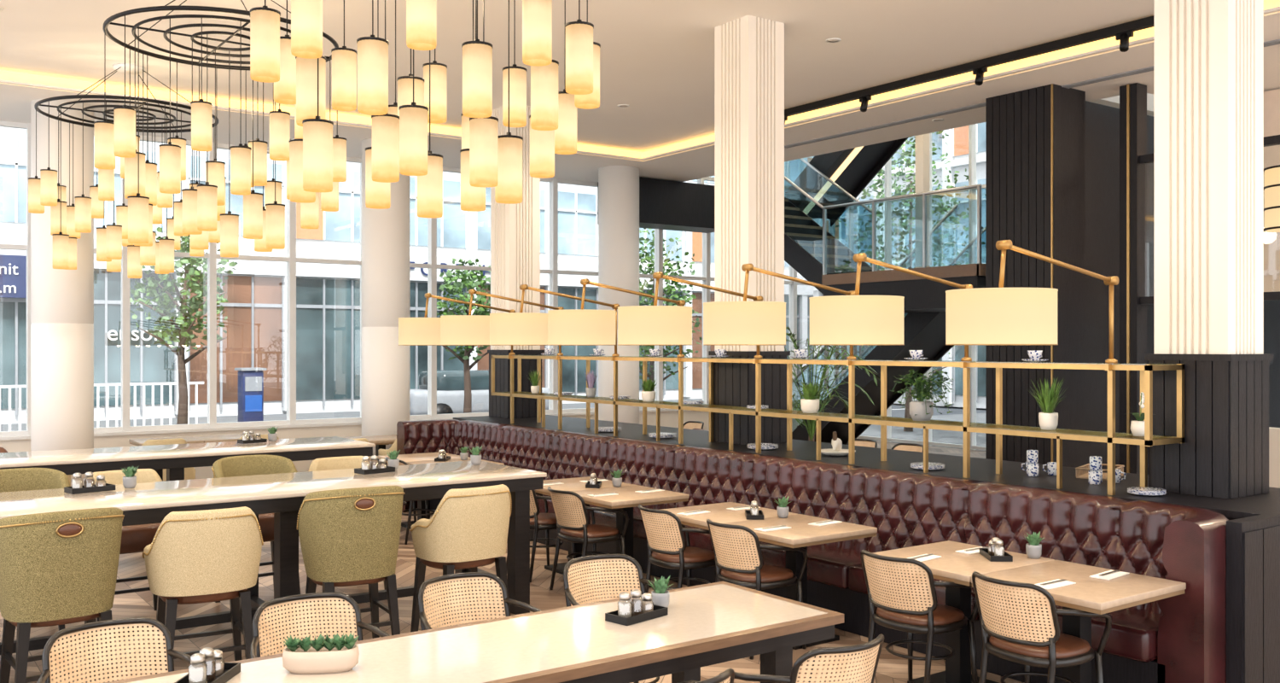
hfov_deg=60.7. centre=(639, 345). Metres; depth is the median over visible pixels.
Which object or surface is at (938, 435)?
street
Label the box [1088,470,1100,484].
patterned mug
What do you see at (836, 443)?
bowl
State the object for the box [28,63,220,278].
pendant chandelier
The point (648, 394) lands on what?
potted herb
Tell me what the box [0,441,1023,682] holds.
floor
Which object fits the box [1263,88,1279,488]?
wall partition
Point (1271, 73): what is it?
ceiling
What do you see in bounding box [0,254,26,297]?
sign
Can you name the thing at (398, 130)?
pendant chandelier
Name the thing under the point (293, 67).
pendant chandelier
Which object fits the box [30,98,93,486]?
round column
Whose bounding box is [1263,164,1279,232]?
drum pendant light
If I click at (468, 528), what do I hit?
bar stool
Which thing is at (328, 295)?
office building
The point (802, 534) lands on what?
dining table
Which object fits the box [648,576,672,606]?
potted succulent
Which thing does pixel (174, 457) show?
table
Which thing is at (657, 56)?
ceiling
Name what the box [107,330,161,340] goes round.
sign
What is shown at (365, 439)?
tub chair
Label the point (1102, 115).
wall
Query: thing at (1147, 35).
light
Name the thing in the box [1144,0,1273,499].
fluted column
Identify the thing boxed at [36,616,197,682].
armchair
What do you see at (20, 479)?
bar stool
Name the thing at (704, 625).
dining table
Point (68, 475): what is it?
tub chair
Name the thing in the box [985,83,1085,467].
column
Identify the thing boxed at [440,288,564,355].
lamp
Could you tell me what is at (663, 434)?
plate stack
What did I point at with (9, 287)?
sign
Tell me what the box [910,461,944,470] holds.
plate stack
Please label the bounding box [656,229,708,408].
window
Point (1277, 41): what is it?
vent strip
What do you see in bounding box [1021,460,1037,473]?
patterned mug
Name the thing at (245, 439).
tray
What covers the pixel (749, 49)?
fluted column
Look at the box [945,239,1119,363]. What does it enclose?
lamp
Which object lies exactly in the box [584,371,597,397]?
lavender
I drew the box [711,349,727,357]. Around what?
teacup
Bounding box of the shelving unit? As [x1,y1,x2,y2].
[491,354,1184,494]
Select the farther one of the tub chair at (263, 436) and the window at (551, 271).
the window at (551, 271)
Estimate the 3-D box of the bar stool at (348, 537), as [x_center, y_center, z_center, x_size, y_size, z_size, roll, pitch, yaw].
[-1.784,1.401,6.764,0.625,1.102,0.553,0,0,-31]
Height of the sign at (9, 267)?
0.304 m
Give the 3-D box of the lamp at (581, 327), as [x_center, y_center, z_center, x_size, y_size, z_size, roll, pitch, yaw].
[-0.167,-0.236,9.658,1.407,0.686,0.584,0,0,-36]
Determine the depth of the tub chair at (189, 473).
11.23 m
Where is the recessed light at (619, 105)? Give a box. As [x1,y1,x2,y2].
[617,104,629,107]
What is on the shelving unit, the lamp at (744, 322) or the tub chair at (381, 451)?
the lamp at (744, 322)
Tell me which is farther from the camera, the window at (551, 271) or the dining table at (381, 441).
the window at (551, 271)
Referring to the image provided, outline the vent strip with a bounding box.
[784,39,1279,148]
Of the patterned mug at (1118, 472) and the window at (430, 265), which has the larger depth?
the window at (430, 265)
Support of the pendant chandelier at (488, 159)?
hanging from the ceiling
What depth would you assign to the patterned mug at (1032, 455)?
7.59 m
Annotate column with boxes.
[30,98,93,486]
[361,138,409,459]
[487,105,544,418]
[598,165,639,424]
[708,14,790,445]
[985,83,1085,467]
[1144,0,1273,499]
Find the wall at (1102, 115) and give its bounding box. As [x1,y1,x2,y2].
[1085,93,1279,474]
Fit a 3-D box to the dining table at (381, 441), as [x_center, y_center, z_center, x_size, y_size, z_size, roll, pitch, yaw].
[-3.686,1.575,14.038,1.480,0.750,0.760,0,0,-36]
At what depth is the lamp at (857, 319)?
6.60 m
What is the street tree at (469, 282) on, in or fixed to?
on the street
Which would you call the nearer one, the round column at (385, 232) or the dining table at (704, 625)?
the dining table at (704, 625)
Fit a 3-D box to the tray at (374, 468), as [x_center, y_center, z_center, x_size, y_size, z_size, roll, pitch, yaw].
[-1.948,0.867,8.021,0.132,0.123,0.264,0,0,43]
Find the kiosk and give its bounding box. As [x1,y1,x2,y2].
[234,367,266,421]
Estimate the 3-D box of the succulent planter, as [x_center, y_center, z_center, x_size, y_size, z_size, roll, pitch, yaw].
[-1.179,1.128,4.041,0.283,0.142,0.121,0,0,-7]
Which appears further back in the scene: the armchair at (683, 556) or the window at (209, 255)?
the window at (209, 255)
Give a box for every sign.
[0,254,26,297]
[0,262,18,274]
[0,285,16,292]
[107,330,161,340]
[409,261,489,275]
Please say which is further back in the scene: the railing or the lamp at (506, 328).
the railing
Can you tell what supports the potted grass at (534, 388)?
on the shelving unit
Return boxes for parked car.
[409,369,548,414]
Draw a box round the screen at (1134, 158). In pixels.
[1119,82,1279,473]
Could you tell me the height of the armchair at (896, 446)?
0.835 m
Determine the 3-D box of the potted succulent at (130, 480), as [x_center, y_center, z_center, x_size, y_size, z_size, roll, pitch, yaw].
[-3.338,0.857,7.145,0.115,0.145,0.114,0,0,-36]
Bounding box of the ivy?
[890,368,954,420]
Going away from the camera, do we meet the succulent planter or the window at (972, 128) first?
the succulent planter
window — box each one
[0,120,31,436]
[93,130,126,432]
[126,134,213,430]
[213,142,292,427]
[292,156,361,424]
[409,217,434,418]
[434,166,491,418]
[540,177,555,413]
[555,178,598,413]
[639,228,661,409]
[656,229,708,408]
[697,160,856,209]
[704,232,714,404]
[784,265,795,401]
[791,219,835,402]
[847,123,985,450]
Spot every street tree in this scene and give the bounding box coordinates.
[129,226,238,424]
[422,257,490,413]
[597,227,702,390]
[835,130,985,430]
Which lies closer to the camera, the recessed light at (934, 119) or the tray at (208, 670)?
the tray at (208, 670)
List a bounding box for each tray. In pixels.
[64,471,115,494]
[174,646,240,682]
[237,430,267,443]
[354,454,395,474]
[434,449,450,461]
[585,472,601,488]
[605,588,668,625]
[744,500,763,519]
[979,537,1012,561]
[1075,463,1124,480]
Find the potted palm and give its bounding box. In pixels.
[784,326,881,441]
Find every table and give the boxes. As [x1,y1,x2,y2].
[0,436,375,553]
[0,459,546,654]
[104,581,843,682]
[128,433,251,446]
[342,434,396,455]
[377,452,504,529]
[529,476,689,590]
[652,501,877,649]
[865,540,1186,682]
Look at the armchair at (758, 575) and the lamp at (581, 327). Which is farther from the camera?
the lamp at (581, 327)
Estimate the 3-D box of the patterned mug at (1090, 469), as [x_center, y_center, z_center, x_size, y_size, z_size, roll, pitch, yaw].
[3.009,0.858,7.207,0.076,0.085,0.098,0,0,32]
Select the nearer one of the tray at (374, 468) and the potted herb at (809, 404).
the tray at (374, 468)
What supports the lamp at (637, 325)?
on the shelving unit
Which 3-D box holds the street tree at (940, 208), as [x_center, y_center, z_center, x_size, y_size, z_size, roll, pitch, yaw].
[6.541,-1.691,26.060,3.770,7.500,3.795,0,0,-36]
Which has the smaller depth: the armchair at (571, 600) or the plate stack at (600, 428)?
the armchair at (571, 600)
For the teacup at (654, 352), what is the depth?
10.65 m
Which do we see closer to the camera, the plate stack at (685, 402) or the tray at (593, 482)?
the tray at (593, 482)
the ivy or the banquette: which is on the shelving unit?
the ivy
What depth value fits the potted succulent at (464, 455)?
11.45 m
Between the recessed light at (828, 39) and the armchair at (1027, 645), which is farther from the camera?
the recessed light at (828, 39)
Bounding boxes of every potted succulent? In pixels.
[120,465,138,488]
[267,426,277,441]
[385,449,400,469]
[459,446,468,459]
[468,446,482,464]
[610,469,622,486]
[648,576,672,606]
[774,496,790,517]
[1023,530,1043,558]
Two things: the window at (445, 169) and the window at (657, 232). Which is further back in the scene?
the window at (657, 232)
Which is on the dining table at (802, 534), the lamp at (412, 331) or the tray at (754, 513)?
the tray at (754, 513)
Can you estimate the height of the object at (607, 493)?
0.010 m
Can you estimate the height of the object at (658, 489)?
0.010 m
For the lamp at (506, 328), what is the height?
0.686 m
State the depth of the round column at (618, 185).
17.33 m
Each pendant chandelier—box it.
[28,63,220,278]
[93,0,346,256]
[249,0,333,203]
[331,0,447,217]
[459,0,600,211]
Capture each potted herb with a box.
[640,378,657,401]
[797,382,822,413]
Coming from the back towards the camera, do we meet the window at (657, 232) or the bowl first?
the window at (657, 232)
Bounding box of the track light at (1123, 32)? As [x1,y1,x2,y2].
[784,15,1154,124]
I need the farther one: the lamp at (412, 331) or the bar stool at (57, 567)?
the lamp at (412, 331)
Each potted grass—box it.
[528,370,542,393]
[1029,377,1064,430]
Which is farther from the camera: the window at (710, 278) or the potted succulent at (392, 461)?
the window at (710, 278)
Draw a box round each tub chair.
[66,474,71,485]
[141,437,186,445]
[162,466,195,481]
[238,434,278,439]
[351,437,368,442]
[378,439,396,465]
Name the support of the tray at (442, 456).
on the dining table at (428, 457)
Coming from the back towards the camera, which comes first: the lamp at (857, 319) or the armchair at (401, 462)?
the armchair at (401, 462)
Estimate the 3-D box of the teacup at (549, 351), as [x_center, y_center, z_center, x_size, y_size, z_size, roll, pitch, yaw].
[-1.030,0.070,12.313,0.170,0.076,0.170,0,0,-36]
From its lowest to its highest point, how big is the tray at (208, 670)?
0.123 m
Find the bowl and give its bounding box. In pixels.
[820,430,855,455]
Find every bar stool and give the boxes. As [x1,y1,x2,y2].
[0,467,70,630]
[0,506,124,682]
[83,468,162,621]
[142,506,263,674]
[211,454,300,602]
[296,485,404,638]
[308,455,386,592]
[409,483,511,632]
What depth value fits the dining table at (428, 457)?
11.77 m
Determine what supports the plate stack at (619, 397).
on the shelving unit
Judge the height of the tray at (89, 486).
0.123 m
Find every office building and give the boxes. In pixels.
[0,126,813,424]
[813,122,985,407]
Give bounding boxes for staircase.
[784,133,985,444]
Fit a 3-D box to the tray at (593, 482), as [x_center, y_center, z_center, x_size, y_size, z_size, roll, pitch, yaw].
[-0.395,1.143,9.322,0.120,0.112,0.240,0,0,3]
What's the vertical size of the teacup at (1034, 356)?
0.076 m
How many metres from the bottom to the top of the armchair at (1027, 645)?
0.835 m
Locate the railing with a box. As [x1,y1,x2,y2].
[0,381,203,430]
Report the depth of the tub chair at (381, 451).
13.41 m
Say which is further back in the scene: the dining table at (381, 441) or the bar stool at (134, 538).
the dining table at (381, 441)
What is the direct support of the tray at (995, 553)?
on the dining table at (1089, 594)
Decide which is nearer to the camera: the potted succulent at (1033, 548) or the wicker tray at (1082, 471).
the potted succulent at (1033, 548)
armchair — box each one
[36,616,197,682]
[249,592,390,657]
[367,453,416,523]
[384,456,442,544]
[418,571,541,630]
[506,489,576,581]
[547,486,628,599]
[563,553,672,682]
[637,504,730,592]
[677,668,734,682]
[683,420,703,429]
[706,518,808,659]
[719,634,884,682]
[846,438,877,447]
[861,549,982,682]
[891,442,923,452]
[971,570,1111,682]
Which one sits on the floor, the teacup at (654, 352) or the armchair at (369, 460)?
the armchair at (369, 460)
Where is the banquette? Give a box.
[396,418,1229,682]
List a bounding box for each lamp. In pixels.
[398,292,515,354]
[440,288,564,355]
[489,284,619,356]
[547,278,685,357]
[617,271,763,358]
[703,263,855,360]
[808,252,972,360]
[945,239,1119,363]
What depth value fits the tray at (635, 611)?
4.78 m
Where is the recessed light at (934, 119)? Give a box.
[931,118,943,122]
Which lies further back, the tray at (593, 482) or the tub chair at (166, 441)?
the tub chair at (166, 441)
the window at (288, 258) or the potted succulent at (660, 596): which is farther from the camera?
the window at (288, 258)
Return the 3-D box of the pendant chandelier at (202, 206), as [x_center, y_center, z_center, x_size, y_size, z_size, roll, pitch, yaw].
[-3.375,-1.873,8.905,1.901,2.255,1.883,0,0,-36]
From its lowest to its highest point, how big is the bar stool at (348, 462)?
1.047 m
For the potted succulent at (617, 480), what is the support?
on the dining table at (627, 497)
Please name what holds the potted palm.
on the floor
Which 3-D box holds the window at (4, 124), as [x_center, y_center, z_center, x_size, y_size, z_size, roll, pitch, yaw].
[-8.299,-0.850,13.739,1.120,4.000,0.140,0,0,-36]
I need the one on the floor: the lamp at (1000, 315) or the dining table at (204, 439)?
the dining table at (204, 439)
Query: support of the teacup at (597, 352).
on the shelving unit
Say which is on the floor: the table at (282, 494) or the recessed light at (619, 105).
the table at (282, 494)
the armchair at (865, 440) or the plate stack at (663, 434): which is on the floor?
the armchair at (865, 440)
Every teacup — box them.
[541,348,556,354]
[589,348,605,355]
[645,349,662,356]
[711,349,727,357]
[790,349,808,358]
[904,349,927,360]
[1021,350,1048,361]
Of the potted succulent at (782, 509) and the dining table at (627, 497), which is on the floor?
the dining table at (627, 497)
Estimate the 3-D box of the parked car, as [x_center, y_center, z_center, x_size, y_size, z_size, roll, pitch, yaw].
[-4.504,1.380,29.398,4.200,1.450,1.900,0,0,-36]
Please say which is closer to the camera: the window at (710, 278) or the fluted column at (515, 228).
the fluted column at (515, 228)
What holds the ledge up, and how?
on the floor
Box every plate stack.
[553,391,573,395]
[598,426,621,431]
[609,395,630,399]
[649,431,676,437]
[683,400,703,404]
[746,404,768,408]
[747,442,778,449]
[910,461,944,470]
[1127,486,1166,495]
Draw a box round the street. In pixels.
[0,395,985,450]
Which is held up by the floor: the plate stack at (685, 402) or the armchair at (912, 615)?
the armchair at (912, 615)
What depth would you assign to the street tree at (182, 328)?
19.31 m
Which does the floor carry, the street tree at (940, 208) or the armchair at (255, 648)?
the armchair at (255, 648)
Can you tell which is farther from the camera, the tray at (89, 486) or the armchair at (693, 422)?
the armchair at (693, 422)
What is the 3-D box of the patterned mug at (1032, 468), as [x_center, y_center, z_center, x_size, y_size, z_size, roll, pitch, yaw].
[2.725,0.858,7.568,0.076,0.085,0.098,0,0,28]
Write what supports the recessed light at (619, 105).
in the ceiling
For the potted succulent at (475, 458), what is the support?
on the table at (282, 494)
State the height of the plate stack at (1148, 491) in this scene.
0.034 m
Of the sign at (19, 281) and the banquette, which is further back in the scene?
the sign at (19, 281)
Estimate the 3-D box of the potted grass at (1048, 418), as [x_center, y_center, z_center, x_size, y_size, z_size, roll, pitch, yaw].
[2.674,0.373,7.161,0.270,0.349,0.254,0,0,-36]
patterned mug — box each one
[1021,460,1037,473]
[1026,449,1038,462]
[1027,462,1038,476]
[1042,461,1056,475]
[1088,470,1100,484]
[1089,455,1101,470]
[1090,469,1102,482]
[1115,468,1125,482]
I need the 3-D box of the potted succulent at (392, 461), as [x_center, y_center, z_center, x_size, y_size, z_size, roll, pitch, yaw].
[-1.862,0.857,8.243,0.115,0.145,0.114,0,0,-36]
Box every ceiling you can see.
[0,0,1279,182]
[1146,64,1279,94]
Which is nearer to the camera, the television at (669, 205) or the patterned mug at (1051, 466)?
the patterned mug at (1051, 466)
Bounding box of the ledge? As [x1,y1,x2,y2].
[453,414,1279,682]
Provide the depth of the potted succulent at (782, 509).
7.61 m
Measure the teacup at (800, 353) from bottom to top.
0.076 m
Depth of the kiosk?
26.65 m
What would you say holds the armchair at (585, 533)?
on the floor
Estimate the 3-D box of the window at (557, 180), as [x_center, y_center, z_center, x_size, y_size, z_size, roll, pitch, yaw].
[-1.023,-0.850,18.969,1.120,4.000,0.140,0,0,-36]
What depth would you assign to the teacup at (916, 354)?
8.01 m
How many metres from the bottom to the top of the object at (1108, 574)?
0.010 m
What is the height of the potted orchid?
0.264 m
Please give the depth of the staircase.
18.81 m
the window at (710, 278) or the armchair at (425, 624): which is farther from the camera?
the window at (710, 278)
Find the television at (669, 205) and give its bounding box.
[597,177,714,232]
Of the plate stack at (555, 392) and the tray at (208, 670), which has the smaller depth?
the tray at (208, 670)
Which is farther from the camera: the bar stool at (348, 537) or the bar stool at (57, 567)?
the bar stool at (348, 537)
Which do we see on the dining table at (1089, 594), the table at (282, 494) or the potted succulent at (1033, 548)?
the potted succulent at (1033, 548)
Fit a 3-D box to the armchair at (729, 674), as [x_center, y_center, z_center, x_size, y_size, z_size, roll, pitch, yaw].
[0.049,1.535,3.873,0.603,0.835,0.578,0,0,-36]
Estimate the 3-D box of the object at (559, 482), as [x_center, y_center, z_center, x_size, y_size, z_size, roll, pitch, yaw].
[-0.782,1.194,9.450,0.240,0.010,0.100,0,0,-41]
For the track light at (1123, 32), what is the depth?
11.35 m
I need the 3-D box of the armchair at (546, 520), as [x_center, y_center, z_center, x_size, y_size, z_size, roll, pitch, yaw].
[-0.885,1.535,9.277,0.578,0.835,0.603,0,0,-36]
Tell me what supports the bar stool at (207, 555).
on the floor
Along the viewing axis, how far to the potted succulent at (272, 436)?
10.61 m
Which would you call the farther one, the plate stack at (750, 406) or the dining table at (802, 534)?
the plate stack at (750, 406)
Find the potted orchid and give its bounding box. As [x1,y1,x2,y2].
[1126,391,1155,436]
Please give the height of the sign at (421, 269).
0.434 m
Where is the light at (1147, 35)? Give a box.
[0,0,1279,160]
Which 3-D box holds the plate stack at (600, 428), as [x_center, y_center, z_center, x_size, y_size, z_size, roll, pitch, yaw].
[-0.331,0.879,11.461,0.270,0.042,0.270,0,0,-36]
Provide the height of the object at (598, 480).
0.010 m
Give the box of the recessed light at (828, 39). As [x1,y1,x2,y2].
[825,37,841,42]
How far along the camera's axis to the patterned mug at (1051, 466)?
7.58 m
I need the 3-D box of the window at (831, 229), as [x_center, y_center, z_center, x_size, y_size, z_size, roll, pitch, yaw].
[3.524,-0.850,22.237,1.120,4.000,0.140,0,0,-36]
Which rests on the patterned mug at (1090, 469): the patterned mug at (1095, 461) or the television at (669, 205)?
the patterned mug at (1095, 461)
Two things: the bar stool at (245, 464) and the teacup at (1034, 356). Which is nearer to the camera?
the teacup at (1034, 356)
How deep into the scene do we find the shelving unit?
8.32 m
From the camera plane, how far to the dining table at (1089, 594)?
5.76 m
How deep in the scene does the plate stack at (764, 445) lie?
9.45 m
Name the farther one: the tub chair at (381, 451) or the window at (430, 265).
the window at (430, 265)
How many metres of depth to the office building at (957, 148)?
36.71 m
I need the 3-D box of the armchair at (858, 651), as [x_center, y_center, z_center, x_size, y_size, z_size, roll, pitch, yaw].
[0.674,1.535,4.322,0.603,0.835,0.578,0,0,-36]
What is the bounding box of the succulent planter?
[282,632,359,674]

